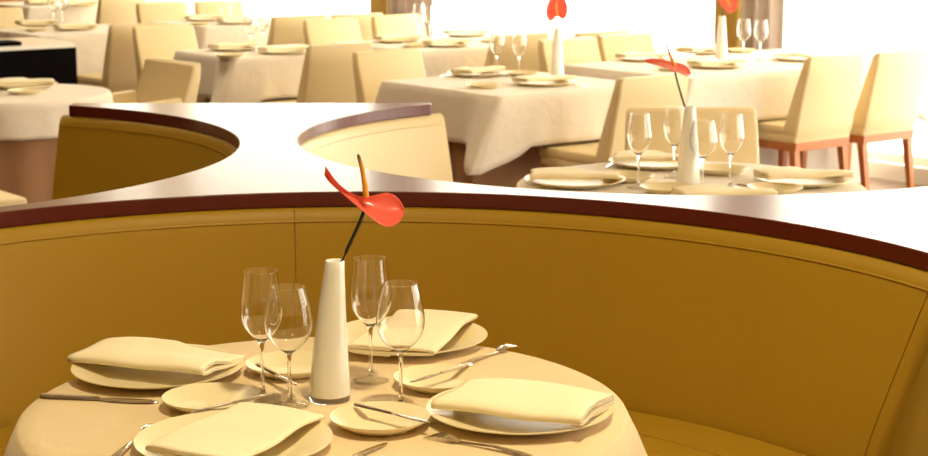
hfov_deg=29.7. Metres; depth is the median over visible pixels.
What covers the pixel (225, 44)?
napkin
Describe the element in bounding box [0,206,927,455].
banquette
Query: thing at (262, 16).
bowl
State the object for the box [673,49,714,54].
dinner plate
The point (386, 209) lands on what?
flower
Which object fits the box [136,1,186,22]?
dining chair
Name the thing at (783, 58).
dinner plate
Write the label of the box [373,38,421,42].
dinner plate
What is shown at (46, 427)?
tablecloth
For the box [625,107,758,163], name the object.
dining chair
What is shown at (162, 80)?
armchair
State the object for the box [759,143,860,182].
dining table
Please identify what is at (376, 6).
wall
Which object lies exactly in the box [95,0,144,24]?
dining chair
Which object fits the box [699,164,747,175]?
plate
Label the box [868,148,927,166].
window
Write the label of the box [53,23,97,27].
napkin
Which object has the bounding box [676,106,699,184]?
vase
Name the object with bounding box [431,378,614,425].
napkin
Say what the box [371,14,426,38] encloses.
dining chair
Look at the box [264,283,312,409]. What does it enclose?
wine glass
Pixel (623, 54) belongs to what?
napkin
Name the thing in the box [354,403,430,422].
knife
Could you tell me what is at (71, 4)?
dinner plate
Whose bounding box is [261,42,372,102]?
dining chair
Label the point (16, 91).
plate
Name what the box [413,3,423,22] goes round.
bowl
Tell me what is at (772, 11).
curtain
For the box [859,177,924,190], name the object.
floor
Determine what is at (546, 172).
napkin
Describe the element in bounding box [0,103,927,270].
ledge
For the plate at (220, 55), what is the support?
on the tablecloth at (256, 76)
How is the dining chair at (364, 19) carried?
on the floor
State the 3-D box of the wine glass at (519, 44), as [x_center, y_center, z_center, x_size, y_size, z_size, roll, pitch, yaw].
[0.292,-0.920,9.276,0.078,0.240,0.078,4,11,18]
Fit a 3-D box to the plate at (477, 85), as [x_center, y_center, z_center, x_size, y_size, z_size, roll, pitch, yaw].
[0.100,-0.710,8.734,0.176,0.022,0.176,0,10,0]
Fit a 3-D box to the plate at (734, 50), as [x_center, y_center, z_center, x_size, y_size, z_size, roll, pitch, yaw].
[1.722,-1.098,10.842,0.176,0.022,0.176,0,10,0]
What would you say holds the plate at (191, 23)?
on the tablecloth at (214, 32)
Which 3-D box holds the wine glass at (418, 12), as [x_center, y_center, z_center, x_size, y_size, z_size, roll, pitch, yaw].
[-0.307,-1.409,11.932,0.078,0.240,0.078,4,11,18]
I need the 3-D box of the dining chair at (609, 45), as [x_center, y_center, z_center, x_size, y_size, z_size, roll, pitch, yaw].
[1.173,-0.757,10.845,0.460,0.865,0.583,-8,13,-37]
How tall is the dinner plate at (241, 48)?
0.022 m
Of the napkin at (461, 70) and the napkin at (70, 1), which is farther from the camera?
the napkin at (70, 1)
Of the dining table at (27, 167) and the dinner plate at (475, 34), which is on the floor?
the dining table at (27, 167)
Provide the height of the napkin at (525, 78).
0.029 m
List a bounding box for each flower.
[324,154,403,261]
[546,0,567,27]
[645,42,690,107]
[718,0,737,15]
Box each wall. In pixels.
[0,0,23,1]
[370,0,387,14]
[714,0,741,52]
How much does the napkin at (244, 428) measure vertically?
0.017 m
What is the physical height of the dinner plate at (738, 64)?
0.022 m
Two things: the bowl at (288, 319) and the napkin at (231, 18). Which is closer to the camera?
the bowl at (288, 319)
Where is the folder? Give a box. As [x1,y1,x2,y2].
[0,40,21,46]
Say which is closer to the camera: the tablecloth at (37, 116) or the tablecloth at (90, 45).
the tablecloth at (37, 116)
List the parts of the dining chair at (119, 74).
seat, backrest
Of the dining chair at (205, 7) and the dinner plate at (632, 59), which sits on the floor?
the dining chair at (205, 7)
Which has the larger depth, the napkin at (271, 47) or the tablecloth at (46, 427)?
the napkin at (271, 47)
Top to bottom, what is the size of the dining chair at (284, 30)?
0.865 m
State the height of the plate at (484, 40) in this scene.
0.022 m
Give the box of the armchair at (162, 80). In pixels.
[111,57,200,102]
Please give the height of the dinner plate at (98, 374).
0.022 m
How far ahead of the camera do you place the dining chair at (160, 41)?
11.63 m
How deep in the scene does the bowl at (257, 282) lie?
3.17 m
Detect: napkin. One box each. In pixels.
[0,77,53,84]
[15,19,58,23]
[24,0,47,2]
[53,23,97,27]
[67,0,97,3]
[67,337,244,375]
[145,402,323,455]
[184,14,225,18]
[208,42,259,47]
[217,17,256,21]
[257,45,307,50]
[348,309,477,356]
[374,35,422,39]
[422,38,471,43]
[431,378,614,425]
[443,29,488,33]
[450,66,504,73]
[512,75,575,82]
[530,167,619,178]
[613,150,678,160]
[615,52,668,57]
[672,184,777,194]
[675,45,715,50]
[687,58,745,64]
[753,166,853,179]
[773,51,827,57]
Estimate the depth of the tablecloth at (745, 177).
5.74 m
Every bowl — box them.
[47,0,57,11]
[57,0,66,10]
[216,0,226,8]
[227,0,234,5]
[240,267,278,342]
[243,15,257,34]
[256,11,268,31]
[264,283,312,353]
[350,255,388,327]
[376,280,424,353]
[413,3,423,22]
[424,6,435,24]
[490,31,503,55]
[512,31,526,56]
[627,113,650,155]
[663,105,683,146]
[689,119,716,158]
[719,113,743,155]
[737,19,750,41]
[754,20,767,42]
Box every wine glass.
[47,0,57,22]
[57,0,66,23]
[216,0,226,17]
[227,0,234,17]
[240,267,281,402]
[243,15,257,50]
[256,11,268,45]
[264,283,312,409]
[350,255,388,384]
[376,280,424,405]
[413,3,423,38]
[424,6,435,38]
[490,31,503,75]
[512,31,526,76]
[627,113,650,188]
[663,105,683,178]
[689,119,716,184]
[690,14,702,51]
[719,113,743,187]
[737,19,750,59]
[754,20,767,60]
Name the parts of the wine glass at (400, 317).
stem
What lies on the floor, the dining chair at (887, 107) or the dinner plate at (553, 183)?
the dining chair at (887, 107)
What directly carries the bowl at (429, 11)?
on the wine glass at (429, 11)
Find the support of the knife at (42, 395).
on the tablecloth at (46, 427)
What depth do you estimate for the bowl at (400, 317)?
3.10 m
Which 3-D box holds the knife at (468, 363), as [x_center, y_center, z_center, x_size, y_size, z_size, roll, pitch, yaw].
[-0.043,0.274,3.312,0.016,0.005,0.177,9,14,40]
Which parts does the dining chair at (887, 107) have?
leg, leg, leg, seat rail, backrest, leg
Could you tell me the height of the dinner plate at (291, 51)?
0.022 m
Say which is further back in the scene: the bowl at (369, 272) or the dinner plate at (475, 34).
the dinner plate at (475, 34)
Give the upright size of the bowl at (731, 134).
0.134 m
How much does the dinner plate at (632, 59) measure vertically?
0.022 m
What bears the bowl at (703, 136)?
on the wine glass at (703, 136)
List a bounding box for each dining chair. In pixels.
[0,7,25,28]
[0,190,26,206]
[77,22,168,92]
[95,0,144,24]
[132,24,204,102]
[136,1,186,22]
[195,0,244,17]
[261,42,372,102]
[267,15,324,45]
[303,17,361,44]
[331,13,382,40]
[352,48,425,102]
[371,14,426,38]
[484,33,548,71]
[538,36,601,72]
[539,73,687,167]
[574,30,628,38]
[597,32,655,61]
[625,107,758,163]
[757,53,863,169]
[800,49,927,190]
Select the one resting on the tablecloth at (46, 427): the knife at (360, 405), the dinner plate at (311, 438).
the dinner plate at (311, 438)
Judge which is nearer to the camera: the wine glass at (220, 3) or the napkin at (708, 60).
the napkin at (708, 60)
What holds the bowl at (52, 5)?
on the wine glass at (52, 5)
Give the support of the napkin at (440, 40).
on the dinner plate at (455, 44)
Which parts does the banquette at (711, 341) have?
panel, seat, panel, panel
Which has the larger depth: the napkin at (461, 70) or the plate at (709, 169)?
the napkin at (461, 70)
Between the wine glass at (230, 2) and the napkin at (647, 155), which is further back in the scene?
the wine glass at (230, 2)
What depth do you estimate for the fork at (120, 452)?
2.91 m
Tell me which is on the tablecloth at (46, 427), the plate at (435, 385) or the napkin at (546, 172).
the plate at (435, 385)
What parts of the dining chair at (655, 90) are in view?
seat, backrest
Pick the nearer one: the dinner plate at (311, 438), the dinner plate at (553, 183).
the dinner plate at (311, 438)
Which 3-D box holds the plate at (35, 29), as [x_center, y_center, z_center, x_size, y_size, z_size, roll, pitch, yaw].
[-3.101,-1.436,12.678,0.176,0.022,0.176,0,10,0]
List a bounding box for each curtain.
[388,0,433,36]
[740,0,784,50]
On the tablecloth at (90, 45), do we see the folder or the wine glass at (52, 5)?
the wine glass at (52, 5)
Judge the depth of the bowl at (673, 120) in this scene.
5.78 m
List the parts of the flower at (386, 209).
stem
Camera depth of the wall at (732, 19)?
11.49 m
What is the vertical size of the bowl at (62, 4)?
0.134 m
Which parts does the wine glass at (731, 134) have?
stem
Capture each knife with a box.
[39,393,157,402]
[190,392,274,411]
[255,362,297,385]
[352,442,386,455]
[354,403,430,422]
[410,362,472,382]
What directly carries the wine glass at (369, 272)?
on the tablecloth at (46, 427)
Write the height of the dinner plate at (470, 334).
0.022 m
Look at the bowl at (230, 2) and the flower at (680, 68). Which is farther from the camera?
the bowl at (230, 2)
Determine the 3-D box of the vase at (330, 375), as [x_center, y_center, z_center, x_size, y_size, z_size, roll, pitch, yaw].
[-0.246,0.188,3.195,0.076,0.262,0.076,0,10,0]
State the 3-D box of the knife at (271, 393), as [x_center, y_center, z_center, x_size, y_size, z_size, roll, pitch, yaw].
[-0.410,0.310,3.112,0.177,0.005,0.016,-9,14,-40]
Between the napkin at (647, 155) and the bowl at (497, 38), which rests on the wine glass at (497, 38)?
the bowl at (497, 38)
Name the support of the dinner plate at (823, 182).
on the tablecloth at (745, 177)
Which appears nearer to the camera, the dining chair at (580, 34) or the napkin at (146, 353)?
the napkin at (146, 353)
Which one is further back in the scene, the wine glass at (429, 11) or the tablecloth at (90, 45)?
the tablecloth at (90, 45)
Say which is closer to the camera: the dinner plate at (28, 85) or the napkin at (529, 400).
the napkin at (529, 400)
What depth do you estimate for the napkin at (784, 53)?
10.22 m
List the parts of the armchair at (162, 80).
armrest, armrest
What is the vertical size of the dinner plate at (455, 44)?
0.022 m
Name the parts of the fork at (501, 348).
handle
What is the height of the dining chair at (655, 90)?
0.865 m
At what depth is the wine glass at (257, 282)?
3.17 m
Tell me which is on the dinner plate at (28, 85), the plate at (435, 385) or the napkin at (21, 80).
the napkin at (21, 80)
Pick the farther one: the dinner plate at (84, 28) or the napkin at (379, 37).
the dinner plate at (84, 28)
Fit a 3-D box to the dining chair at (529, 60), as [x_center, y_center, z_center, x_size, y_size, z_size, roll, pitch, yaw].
[0.185,-0.822,11.193,0.460,0.865,0.583,-8,13,-37]
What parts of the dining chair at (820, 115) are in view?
seat, leg, leg, seat rail, backrest, leg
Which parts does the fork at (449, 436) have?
handle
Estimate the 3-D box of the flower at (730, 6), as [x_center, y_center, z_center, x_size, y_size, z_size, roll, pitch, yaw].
[1.518,-1.311,10.189,0.152,0.211,0.067,2,11,10]
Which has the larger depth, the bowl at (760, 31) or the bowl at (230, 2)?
the bowl at (230, 2)
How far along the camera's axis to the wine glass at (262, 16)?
11.06 m
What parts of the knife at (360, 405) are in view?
handle, blade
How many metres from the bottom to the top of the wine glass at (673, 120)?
0.240 m
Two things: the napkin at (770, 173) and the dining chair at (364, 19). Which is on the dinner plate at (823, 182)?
the napkin at (770, 173)
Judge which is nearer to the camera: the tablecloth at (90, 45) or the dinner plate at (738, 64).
the dinner plate at (738, 64)
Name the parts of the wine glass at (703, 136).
stem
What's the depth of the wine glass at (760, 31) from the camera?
10.20 m
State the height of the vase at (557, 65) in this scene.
0.262 m
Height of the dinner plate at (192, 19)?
0.022 m
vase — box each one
[309,259,350,404]
[550,28,563,75]
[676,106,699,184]
[715,16,727,59]
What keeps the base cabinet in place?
on the floor
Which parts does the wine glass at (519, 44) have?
stem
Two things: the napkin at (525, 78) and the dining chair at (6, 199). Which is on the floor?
the dining chair at (6, 199)
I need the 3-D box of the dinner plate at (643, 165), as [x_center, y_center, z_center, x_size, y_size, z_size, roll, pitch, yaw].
[0.670,-0.227,6.107,0.330,0.022,0.330,0,10,0]
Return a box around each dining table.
[0,138,57,202]
[205,97,296,102]
[448,139,599,187]
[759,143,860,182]
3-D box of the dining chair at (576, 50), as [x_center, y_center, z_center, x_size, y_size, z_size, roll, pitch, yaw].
[0.790,-0.683,10.441,0.460,0.865,0.583,-8,13,-37]
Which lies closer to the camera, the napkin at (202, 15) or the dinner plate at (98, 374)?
the dinner plate at (98, 374)
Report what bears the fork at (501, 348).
on the tablecloth at (46, 427)
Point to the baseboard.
(881, 169)
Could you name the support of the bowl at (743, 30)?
on the wine glass at (743, 30)
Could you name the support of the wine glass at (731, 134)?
on the tablecloth at (745, 177)
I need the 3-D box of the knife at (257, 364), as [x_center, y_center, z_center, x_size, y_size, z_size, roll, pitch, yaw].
[-0.354,0.276,3.301,0.016,0.005,0.177,-6,12,-31]
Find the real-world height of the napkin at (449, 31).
0.029 m
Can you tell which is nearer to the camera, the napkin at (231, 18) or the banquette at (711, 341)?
the banquette at (711, 341)
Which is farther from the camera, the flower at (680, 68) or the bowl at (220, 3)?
the bowl at (220, 3)
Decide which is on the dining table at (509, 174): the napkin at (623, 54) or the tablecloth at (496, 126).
the tablecloth at (496, 126)
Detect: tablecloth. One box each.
[0,0,196,27]
[0,24,109,73]
[0,84,112,140]
[4,337,647,455]
[150,13,350,48]
[173,44,309,102]
[332,30,576,76]
[375,72,614,174]
[516,161,866,193]
[564,49,927,122]
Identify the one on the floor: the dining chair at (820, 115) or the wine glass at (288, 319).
the dining chair at (820, 115)
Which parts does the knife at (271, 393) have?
blade, handle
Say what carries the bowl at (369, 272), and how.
on the wine glass at (369, 272)
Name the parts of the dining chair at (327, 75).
seat, backrest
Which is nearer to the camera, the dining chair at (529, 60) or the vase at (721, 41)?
the vase at (721, 41)
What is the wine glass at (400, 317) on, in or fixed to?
on the tablecloth at (46, 427)
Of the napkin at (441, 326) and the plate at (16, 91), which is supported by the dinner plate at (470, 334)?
the napkin at (441, 326)
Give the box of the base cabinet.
[0,37,77,84]
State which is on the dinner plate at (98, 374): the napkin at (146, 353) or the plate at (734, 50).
the napkin at (146, 353)
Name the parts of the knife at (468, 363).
blade, handle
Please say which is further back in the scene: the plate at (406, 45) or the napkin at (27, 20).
the napkin at (27, 20)
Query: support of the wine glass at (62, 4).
on the tablecloth at (90, 45)
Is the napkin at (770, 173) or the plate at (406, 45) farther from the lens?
the plate at (406, 45)
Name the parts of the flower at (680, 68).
stem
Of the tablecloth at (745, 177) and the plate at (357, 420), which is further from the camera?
the tablecloth at (745, 177)
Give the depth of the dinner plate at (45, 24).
13.15 m
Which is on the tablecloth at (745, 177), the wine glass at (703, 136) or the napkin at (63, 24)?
the wine glass at (703, 136)
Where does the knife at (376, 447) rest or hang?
on the tablecloth at (46, 427)
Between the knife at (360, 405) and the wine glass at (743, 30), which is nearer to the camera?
the knife at (360, 405)
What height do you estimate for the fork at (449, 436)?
0.011 m
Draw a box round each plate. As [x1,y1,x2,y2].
[0,81,57,89]
[7,88,44,94]
[15,22,58,26]
[23,27,47,31]
[26,2,46,4]
[53,26,98,30]
[67,2,97,5]
[70,344,243,389]
[133,409,332,455]
[162,382,259,413]
[184,17,224,21]
[187,22,210,25]
[210,45,259,51]
[214,53,242,57]
[216,21,243,24]
[245,351,312,379]
[257,49,305,54]
[329,401,430,436]
[347,320,487,356]
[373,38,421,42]
[393,364,486,394]
[400,43,427,47]
[422,42,471,46]
[426,387,611,435]
[443,32,488,36]
[447,70,508,77]
[466,82,501,88]
[478,38,489,42]
[506,70,537,75]
[512,79,575,86]
[524,174,625,188]
[608,170,654,182]
[609,156,701,170]
[616,56,669,61]
[640,182,692,194]
[656,66,673,71]
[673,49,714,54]
[686,62,745,68]
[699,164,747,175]
[728,48,755,52]
[747,182,802,194]
[752,175,854,187]
[772,56,806,61]
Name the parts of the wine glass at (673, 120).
stem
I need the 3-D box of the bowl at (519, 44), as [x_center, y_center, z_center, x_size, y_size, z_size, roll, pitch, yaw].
[0.292,-0.973,9.266,0.078,0.134,0.078,0,10,0]
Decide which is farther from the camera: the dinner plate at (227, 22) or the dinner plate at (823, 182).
the dinner plate at (227, 22)
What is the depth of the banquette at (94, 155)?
6.20 m
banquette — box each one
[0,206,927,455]
[52,115,236,199]
[300,113,452,181]
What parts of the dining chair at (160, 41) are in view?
backrest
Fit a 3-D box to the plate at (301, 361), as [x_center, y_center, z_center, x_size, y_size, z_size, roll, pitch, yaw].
[-0.336,0.271,3.402,0.176,0.022,0.176,0,10,0]
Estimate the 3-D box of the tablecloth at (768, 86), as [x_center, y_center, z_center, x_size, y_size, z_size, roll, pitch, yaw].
[1.591,-0.779,10.185,2.104,0.369,1.274,-7,12,-32]
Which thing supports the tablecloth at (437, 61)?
on the dining table
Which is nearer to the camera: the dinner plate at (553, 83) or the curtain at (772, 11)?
the dinner plate at (553, 83)
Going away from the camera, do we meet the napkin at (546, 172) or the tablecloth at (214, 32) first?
the napkin at (546, 172)
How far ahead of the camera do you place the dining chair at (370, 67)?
9.65 m
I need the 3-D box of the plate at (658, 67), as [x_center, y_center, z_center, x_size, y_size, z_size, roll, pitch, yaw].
[1.146,-0.877,9.644,0.176,0.022,0.176,0,10,0]
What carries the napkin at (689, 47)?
on the dinner plate at (709, 51)
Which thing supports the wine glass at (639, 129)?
on the tablecloth at (745, 177)
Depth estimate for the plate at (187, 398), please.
3.21 m
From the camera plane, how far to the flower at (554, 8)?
9.22 m
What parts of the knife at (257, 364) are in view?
handle, blade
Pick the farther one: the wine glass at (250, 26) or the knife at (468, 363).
the wine glass at (250, 26)
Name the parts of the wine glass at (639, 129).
stem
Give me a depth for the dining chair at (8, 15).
13.75 m
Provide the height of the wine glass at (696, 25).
0.240 m
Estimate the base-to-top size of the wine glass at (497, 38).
0.240 m
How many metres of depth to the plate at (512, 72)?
9.38 m
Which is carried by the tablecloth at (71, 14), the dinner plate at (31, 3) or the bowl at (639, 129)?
the dinner plate at (31, 3)
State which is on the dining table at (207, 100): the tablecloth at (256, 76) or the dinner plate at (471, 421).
the tablecloth at (256, 76)
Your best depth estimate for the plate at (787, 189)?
5.59 m
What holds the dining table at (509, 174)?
on the floor
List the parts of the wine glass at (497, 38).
stem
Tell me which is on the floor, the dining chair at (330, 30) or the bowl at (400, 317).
the dining chair at (330, 30)
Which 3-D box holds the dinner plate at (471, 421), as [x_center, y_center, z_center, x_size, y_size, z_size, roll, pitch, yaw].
[0.098,0.326,3.102,0.330,0.022,0.330,0,10,0]
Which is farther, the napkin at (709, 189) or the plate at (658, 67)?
the plate at (658, 67)
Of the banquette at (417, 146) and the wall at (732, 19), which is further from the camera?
the wall at (732, 19)
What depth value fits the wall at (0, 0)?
18.90 m
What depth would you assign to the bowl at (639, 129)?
5.58 m
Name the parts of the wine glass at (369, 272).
stem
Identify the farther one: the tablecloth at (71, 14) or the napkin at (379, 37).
the tablecloth at (71, 14)
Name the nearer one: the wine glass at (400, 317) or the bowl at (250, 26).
the wine glass at (400, 317)
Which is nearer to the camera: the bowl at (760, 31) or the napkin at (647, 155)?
the napkin at (647, 155)
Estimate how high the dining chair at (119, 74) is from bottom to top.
0.865 m
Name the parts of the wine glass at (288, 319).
stem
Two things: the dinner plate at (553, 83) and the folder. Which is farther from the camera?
the folder
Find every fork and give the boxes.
[111,423,151,455]
[424,432,532,455]
[458,344,520,364]
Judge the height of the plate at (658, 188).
0.022 m
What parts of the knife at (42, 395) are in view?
handle, blade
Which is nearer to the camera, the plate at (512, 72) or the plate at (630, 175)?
the plate at (630, 175)
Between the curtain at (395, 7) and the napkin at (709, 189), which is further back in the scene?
the curtain at (395, 7)
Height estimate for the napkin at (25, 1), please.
0.029 m
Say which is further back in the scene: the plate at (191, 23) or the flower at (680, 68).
the plate at (191, 23)
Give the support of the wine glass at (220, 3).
on the tablecloth at (214, 32)
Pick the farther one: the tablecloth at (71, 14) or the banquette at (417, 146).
the tablecloth at (71, 14)
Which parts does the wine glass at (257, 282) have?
stem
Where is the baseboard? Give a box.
[868,158,927,185]
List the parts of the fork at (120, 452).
handle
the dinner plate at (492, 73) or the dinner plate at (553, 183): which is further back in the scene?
the dinner plate at (492, 73)

